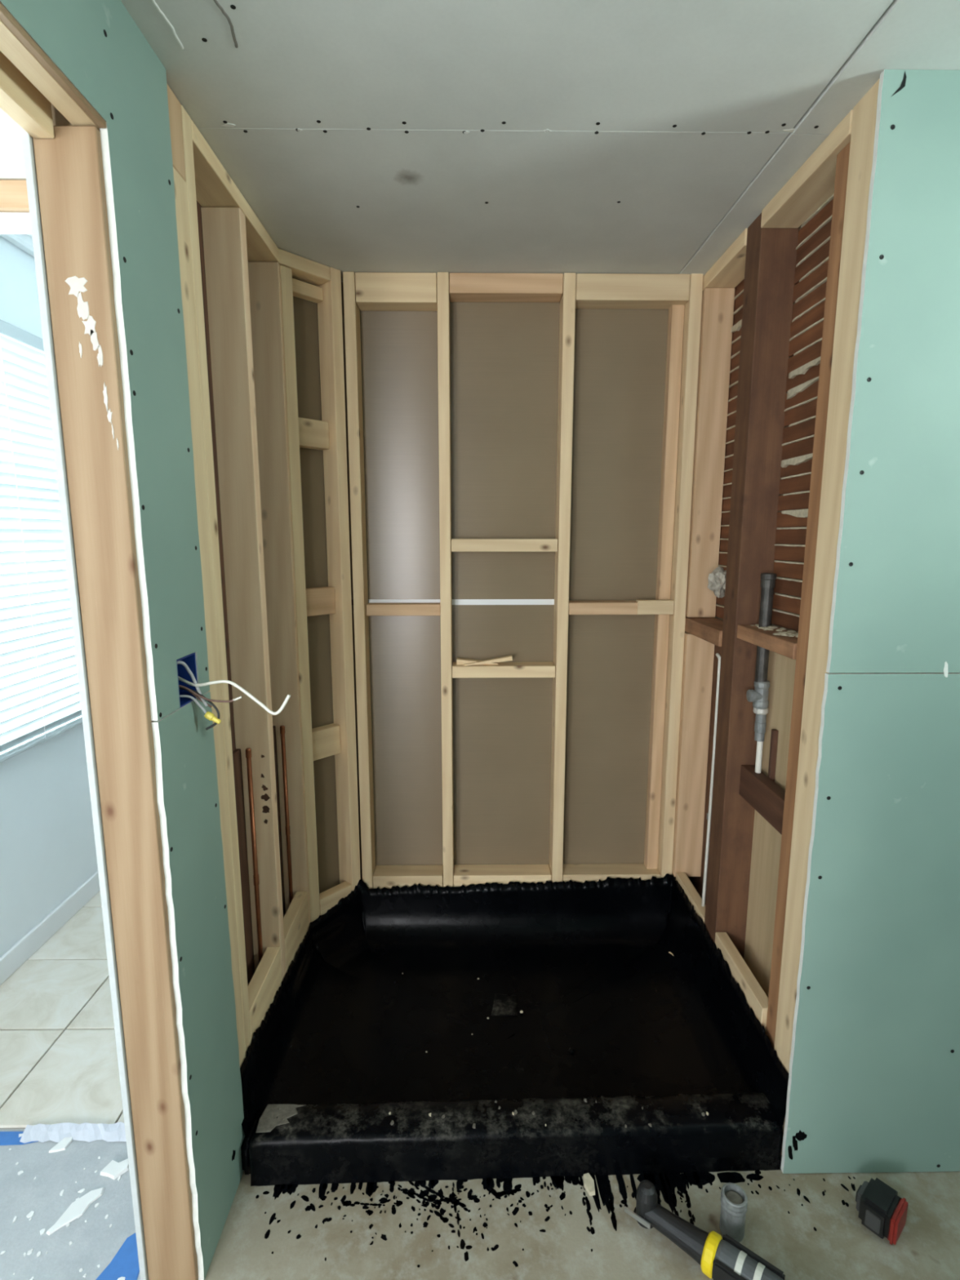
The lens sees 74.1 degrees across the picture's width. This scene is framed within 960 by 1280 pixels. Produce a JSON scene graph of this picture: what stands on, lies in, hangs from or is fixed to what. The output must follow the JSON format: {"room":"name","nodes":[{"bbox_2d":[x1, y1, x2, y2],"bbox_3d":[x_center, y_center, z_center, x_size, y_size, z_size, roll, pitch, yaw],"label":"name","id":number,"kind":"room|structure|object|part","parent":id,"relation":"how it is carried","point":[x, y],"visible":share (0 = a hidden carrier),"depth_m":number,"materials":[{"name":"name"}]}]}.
{"room":"building under construction","nodes":[
{"label":"building under construction","id":0,"kind":"room"},
{"bbox_2d":[0,0,310,1279],"bbox_3d":[-1.196,0.059,0.703,1.226,2.800,6.200,0,9,-1],"label":"wall","id":1,"kind":"structure","parent":0,"point":[158,282],"depth_m":1.28,"materials":[{"name":"green paint"}]},
{"bbox_2d":[0,107,31,234],"bbox_3d":[-1.207,-1.165,1.364,0.973,0.495,0.103,0,9,-1],"label":"header","id":2,"kind":"object","parent":1,"relation":"attached to","point":[15,216],"depth_m":1.35,"materials":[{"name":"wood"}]},
{"bbox_3d":[-1.683,-1.491,2.380,0.049,0.080,2.180,0,9,-1],"label":"crown moulding","id":3,"kind":"part","parent":1,"relation":"part of","materials":[{"name":"white"}]},
{"bbox_3d":[-1.765,-1.341,2.140,0.120,0.500,1.500,0,9,-1],"label":"wall panel","id":4,"kind":"part","parent":1,"relation":"part of","materials":[{"name":"white paint"}]},
{"bbox_2d":[0,538,80,745],"bbox_3d":[-1.765,-0.354,2.301,0.060,1.500,1.500,0,9,-1],"label":"window","id":5,"kind":"structure","parent":1,"relation":"in","point":[32,729],"depth_m":2.51,"materials":[{"name":"white plastic"}]},
{"bbox_3d":[-1.765,0.369,2.418,0.060,0.035,1.430,0,9,-1],"label":"frame rail","id":6,"kind":"part","parent":5,"relation":"part of","materials":[{"name":"white plastic"}]},
{"bbox_2d":[0,319,82,763],"bbox_3d":[-1.677,-0.359,2.301,0.051,1.510,1.540,0,9,-1],"label":"blind","id":7,"kind":"object","parent":5,"relation":"attached to","point":[29,499],"visible":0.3,"depth_m":2.36,"materials":[{"name":"grey plastic"}]},
{"bbox_3d":[-1.654,-0.349,2.303,0.002,1.470,0.002,0,9,-1],"label":"ladder cord","id":8,"kind":"part","parent":7,"relation":"part of","materials":[{"name":"white fabric"}]},
{"bbox_3d":[-1.678,0.379,2.421,0.048,0.015,1.540,0,9,-1],"label":"rail","id":9,"kind":"part","parent":7,"relation":"part of","materials":[{"name":"grey plastic"}]},
{"bbox_3d":[-1.765,0.781,2.486,0.120,0.800,1.500,0,9,-1],"label":"wall panel","id":10,"kind":"part","parent":1,"relation":"part of","materials":[{"name":"white paint"}]},
{"bbox_3d":[-1.700,1.081,2.789,0.014,0.089,2.200,0,9,-1],"label":"baseboard","id":11,"kind":"part","parent":1,"relation":"part of","materials":[{"name":"white"}]},
{"bbox_2d":[176,652,290,729],"bbox_3d":[-0.531,0.111,1.297,0.281,0.158,0.086,0,9,-1],"label":"electrical box","id":12,"kind":"object","parent":1,"relation":"attached to","point":[189,691],"visible":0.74,"depth_m":1.31,"materials":[{"name":"blue plastic"}]},
{"bbox_3d":[-0.660,-1.127,1.647,0.100,0.040,0.621,0,9,-1],"label":"plate","id":13,"kind":"part","parent":1,"relation":"part of","materials":[{"name":"brown wood"}]},
{"bbox_2d":[244,747,262,963],"bbox_3d":[-0.664,0.780,1.899,0.016,0.951,0.016,0,9,-1],"label":"copper pipe","id":14,"kind":"object","parent":1,"relation":"attached to","point":[248,751],"visible":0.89,"depth_m":1.87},
{"bbox_2d":[280,724,293,903],"bbox_3d":[-0.666,0.743,2.218,0.016,0.921,0.016,0,9,-1],"label":"copper pipe","id":15,"kind":"object","parent":1,"relation":"attached to","point":[282,726],"visible":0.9,"depth_m":2.19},
{"bbox_2d":[278,248,360,922],"bbox_3d":[-0.569,-0.011,2.252,0.098,2.439,0.300,8,12,42],"label":"wall","id":16,"kind":"structure","parent":0,"point":[311,291],"depth_m":2.22,"materials":[{"name":"brown wood"}]},
{"bbox_3d":[-0.579,-1.188,2.029,0.070,0.042,0.191,8,12,42],"label":"plate","id":17,"kind":"part","parent":16,"relation":"part of","materials":[{"name":"brown wood"}]},
{"bbox_3d":[-0.601,-0.015,2.282,0.010,2.438,0.300,8,12,42],"label":"backing panel","id":18,"kind":"part","parent":16,"relation":"part of","materials":[{"name":"beige wood"}]},
{"bbox_2d":[0,890,959,1279],"bbox_3d":[0.246,1.462,0.951,3.890,0.071,6.000,0,9,-1],"label":"floor","id":19,"kind":"structure","parent":0,"point":[59,1064],"depth_m":1.49,"materials":[{"name":"concrete"}]},
{"bbox_2d":[0,1131,37,1145],"bbox_3d":[-1.404,1.317,1.677,0.570,0.001,0.046,0,9,-1],"label":"tape strip","id":20,"kind":"object","parent":19,"relation":"on","point":[6,1138],"visible":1,"depth_m":1.68,"materials":[{"name":"blue plastic"}]},
{"bbox_2d":[48,1136,72,1153],"bbox_3d":[-1.087,1.317,1.659,0.030,0.006,0.058,4,10,25],"label":"scrap","id":21,"kind":"object","parent":19,"relation":"on","point":[64,1143],"visible":1,"depth_m":1.66,"materials":[{"name":"white paper"}]},
{"bbox_2d":[0,1133,124,1279],"bbox_3d":[-1.024,1.342,1.524,0.586,0.002,0.358,0,9,-1],"label":"crumbs","id":22,"kind":"object","parent":19,"relation":"on","point":[31,1213],"visible":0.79,"depth_m":1.48,"materials":[{"name":"white"}]},
{"bbox_2d":[19,1121,126,1142],"bbox_3d":[-1.009,1.304,1.684,0.400,0.022,0.042,0,9,-1],"label":"paper","id":23,"kind":"object","parent":19,"relation":"on","point":[88,1132],"visible":0.66,"depth_m":1.68,"materials":[{"name":"white paper"}]},
{"bbox_2d":[45,1187,105,1235],"bbox_3d":[-0.952,1.344,1.501,0.047,0.004,0.125,4,10,22],"label":"scrap","id":24,"kind":"object","parent":19,"relation":"on","point":[77,1208],"visible":1,"depth_m":1.50,"materials":[{"name":"white"}]},
{"bbox_2d":[99,1158,128,1179],"bbox_3d":[-0.914,1.326,1.595,0.064,0.010,0.050,0,9,-1],"label":"scrap","id":25,"kind":"object","parent":19,"relation":"on","point":[113,1170],"visible":0.86,"depth_m":1.59,"materials":[{"name":"white paper"}]},
{"bbox_2d":[95,1232,139,1279],"bbox_3d":[-0.782,1.362,1.400,0.105,0.001,0.135,0,9,-1],"label":"tape patch","id":26,"kind":"object","parent":19,"relation":"on","point":[125,1263],"visible":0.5,"depth_m":1.39,"materials":[{"name":"blue plastic"}]},
{"bbox_2d":[240,1092,782,1186],"bbox_3d":[0.081,1.264,1.623,1.351,0.125,0.138,0,9,-1],"label":"shower curb","id":27,"kind":"object","parent":19,"relation":"on","point":[286,1144],"visible":1,"depth_m":1.58,"materials":[{"name":"paint"}]},
{"bbox_2d":[240,873,788,1137],"bbox_3d":[0.075,1.104,2.022,1.364,0.267,0.921,0,9,-1],"label":"liner","id":28,"kind":"object","parent":19,"relation":"on","point":[610,987],"visible":0.98,"depth_m":2.09,"materials":[{"name":"rubber"}]},
{"bbox_2d":[255,1169,855,1267],"bbox_3d":[0.196,1.345,1.510,1.471,0.001,0.251,0,9,-1],"label":"tar splatter","id":29,"kind":"object","parent":19,"relation":"on","point":[665,1183],"visible":0.95,"depth_m":1.54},
{"bbox_2d":[582,1173,595,1195],"bbox_3d":[0.267,1.332,1.557,0.026,0.010,0.050,0,9,-1],"label":"chip","id":30,"kind":"object","parent":19,"relation":"on","point":[588,1183],"visible":1,"depth_m":1.55,"materials":[{"name":"beige"}]},
{"bbox_2d":[624,1179,785,1279],"bbox_3d":[0.524,1.321,1.355,0.441,0.098,0.077,7,12,38],"label":"tool","id":31,"kind":"object","parent":19,"relation":"on","point":[719,1258],"visible":1,"depth_m":1.37,"materials":[{"name":"grey"}]},
{"bbox_3d":[0.359,1.320,1.454,0.062,0.012,0.003,7,12,38],"label":"blade","id":32,"kind":"part","parent":31,"relation":"part of","materials":[{"name":"silver metal"}]},
{"bbox_3d":[0.541,1.334,1.304,0.125,0.050,0.014,7,12,38],"label":"grip panel","id":33,"kind":"part","parent":31,"relation":"part of","materials":[{"name":"grey plastic"}]},
{"bbox_3d":[0.579,1.326,1.352,0.125,0.050,0.014,7,12,38],"label":"grip panel","id":34,"kind":"part","parent":31,"relation":"part of","materials":[{"name":"grey rubber"}]},
{"bbox_2d":[719,1182,747,1242],"bbox_3d":[0.577,1.305,1.448,0.057,0.100,0.057,0,9,-1],"label":"pipe nipple","id":35,"kind":"object","parent":19,"relation":"on","point":[734,1199],"visible":0.98,"depth_m":1.43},
{"bbox_2d":[855,1177,908,1244],"bbox_3d":[0.924,1.314,1.472,0.092,0.074,0.091,-8,12,-40],"label":"battery pack","id":36,"kind":"object","parent":19,"relation":"on","point":[880,1209],"visible":1,"depth_m":1.45,"materials":[{"name":"grey plastic"}]},
{"bbox_3d":[0.902,1.311,1.498,0.050,0.048,0.012,-8,12,-40],"label":"rail","id":37,"kind":"part","parent":36,"relation":"part of","materials":[{"name":"grey plastic"}]},
{"bbox_3d":[0.891,1.320,1.443,0.004,0.040,0.030,-8,12,-40],"label":"panel","id":38,"kind":"part","parent":36,"relation":"part of","materials":[{"name":"grey plastic"}]},
{"bbox_3d":[0.950,1.320,1.445,0.082,0.068,0.016,-8,12,-40],"label":"plate","id":39,"kind":"part","parent":36,"relation":"part of","materials":[{"name":"red plastic"}]},
{"bbox_2d":[341,271,703,888],"bbox_3d":[0.070,-0.060,2.367,1.800,2.500,0.121,0,9,-1],"label":"wall","id":40,"kind":"structure","parent":0,"point":[520,447],"depth_m":2.34,"materials":[{"name":"brown wood"}]},
{"bbox_3d":[-0.281,-1.184,2.164,0.270,0.093,0.086,0,9,-1],"label":"plate","id":41,"kind":"part","parent":40,"relation":"part of","materials":[{"name":"brown wood"}]},
{"bbox_2d":[456,657,497,664],"bbox_3d":[-0.010,0.080,2.379,0.155,0.020,0.035,0,9,-1],"label":"wood shim","id":42,"kind":"object","parent":40,"relation":"on","point":[459,660],"visible":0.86,"depth_m":2.36,"materials":[{"name":"beige wood"}]},
{"bbox_2d":[462,655,512,666],"bbox_3d":[0.028,0.077,2.356,0.184,0.037,0.022,0,9,-1],"label":"wood shim","id":43,"kind":"object","parent":40,"relation":"on","point":[508,658],"visible":1,"depth_m":2.35,"materials":[{"name":"beige wood"}]},
{"bbox_3d":[0.160,-0.697,2.301,1.420,1.101,0.012,0,9,-1],"label":"backing panel","id":44,"kind":"part","parent":40,"relation":"part of","materials":[{"name":"brown paper"}]},
{"bbox_3d":[0.087,-1.200,2.167,0.380,0.063,0.086,0,9,-1],"label":"plate","id":45,"kind":"part","parent":40,"relation":"part of","materials":[{"name":"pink wood"}]},
{"bbox_3d":[0.160,0.517,2.499,1.420,1.318,0.012,0,9,-1],"label":"backing panel","id":46,"kind":"part","parent":40,"relation":"part of","materials":[{"name":"brown paper"}]},
{"bbox_3d":[0.513,-1.191,2.174,0.381,0.083,0.086,0,9,-1],"label":"plate","id":47,"kind":"part","parent":40,"relation":"part of","materials":[{"name":"brown wood"}]},
{"bbox_2d":[120,0,959,282],"bbox_3d":[1.014,-0.903,-0.033,3.470,0.064,5.000,0,9,-1],"label":"ceiling","id":48,"kind":"structure","parent":0,"point":[513,136],"depth_m":1.31,"materials":[{"name":"paint"}]},
{"bbox_2d":[671,79,879,1155],"bbox_3d":[0.817,0.042,1.929,0.128,2.439,1.066,0,9,-1],"label":"wall","id":49,"kind":"structure","parent":0,"point":[780,311],"depth_m":1.79,"materials":[{"name":"brown wood"}]},
{"bbox_2d":[701,653,720,906],"bbox_3d":[0.780,0.495,2.148,0.016,0.913,0.033,0,9,-1],"label":"pipe","id":50,"kind":"object","parent":49,"relation":"attached to","point":[708,815],"visible":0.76,"depth_m":2.14,"materials":[{"name":"white plastic"}]},
{"bbox_2d":[707,566,726,598],"bbox_3d":[0.786,-0.188,2.084,0.070,0.106,0.067,-9,13,-42],"label":"crumpled wad","id":51,"kind":"object","parent":49,"relation":"attached to","point":[717,579],"visible":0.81,"depth_m":2.07,"materials":[{"name":"paper"}]},
{"bbox_3d":[0.804,-1.179,1.994,0.102,0.045,0.366,0,9,-1],"label":"plate","id":52,"kind":"part","parent":49,"relation":"part of","materials":[{"name":"brown wood"}]},
{"bbox_2d":[746,573,776,773],"bbox_3d":[0.814,0.111,1.852,0.062,0.608,0.044,0,9,-1],"label":"pipe","id":53,"kind":"object","parent":49,"relation":"attached to","point":[758,696],"visible":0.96,"depth_m":1.84,"materials":[{"name":"grey metal"}]},
{"bbox_2d":[746,689,762,702],"bbox_3d":[0.801,0.163,1.856,0.036,0.036,0.036,0,9,-1],"label":"pipe fitting","id":54,"kind":"object","parent":53,"relation":"attached to","point":[753,695],"depth_m":1.84,"materials":[{"name":"grey plastic"}]},
{"bbox_3d":[0.811,-1.101,1.512,0.102,0.045,0.409,0,9,-1],"label":"plate","id":55,"kind":"part","parent":49,"relation":"part of","materials":[{"name":"brown wood"}]},
{"bbox_2d":[780,69,959,1173],"bbox_3d":[1.393,0.121,1.446,1.279,2.438,0.101,0,9,-1],"label":"wall","id":56,"kind":"structure","parent":0,"point":[873,1085],"depth_m":1.40,"materials":[{"name":"green paint"}]}
]}

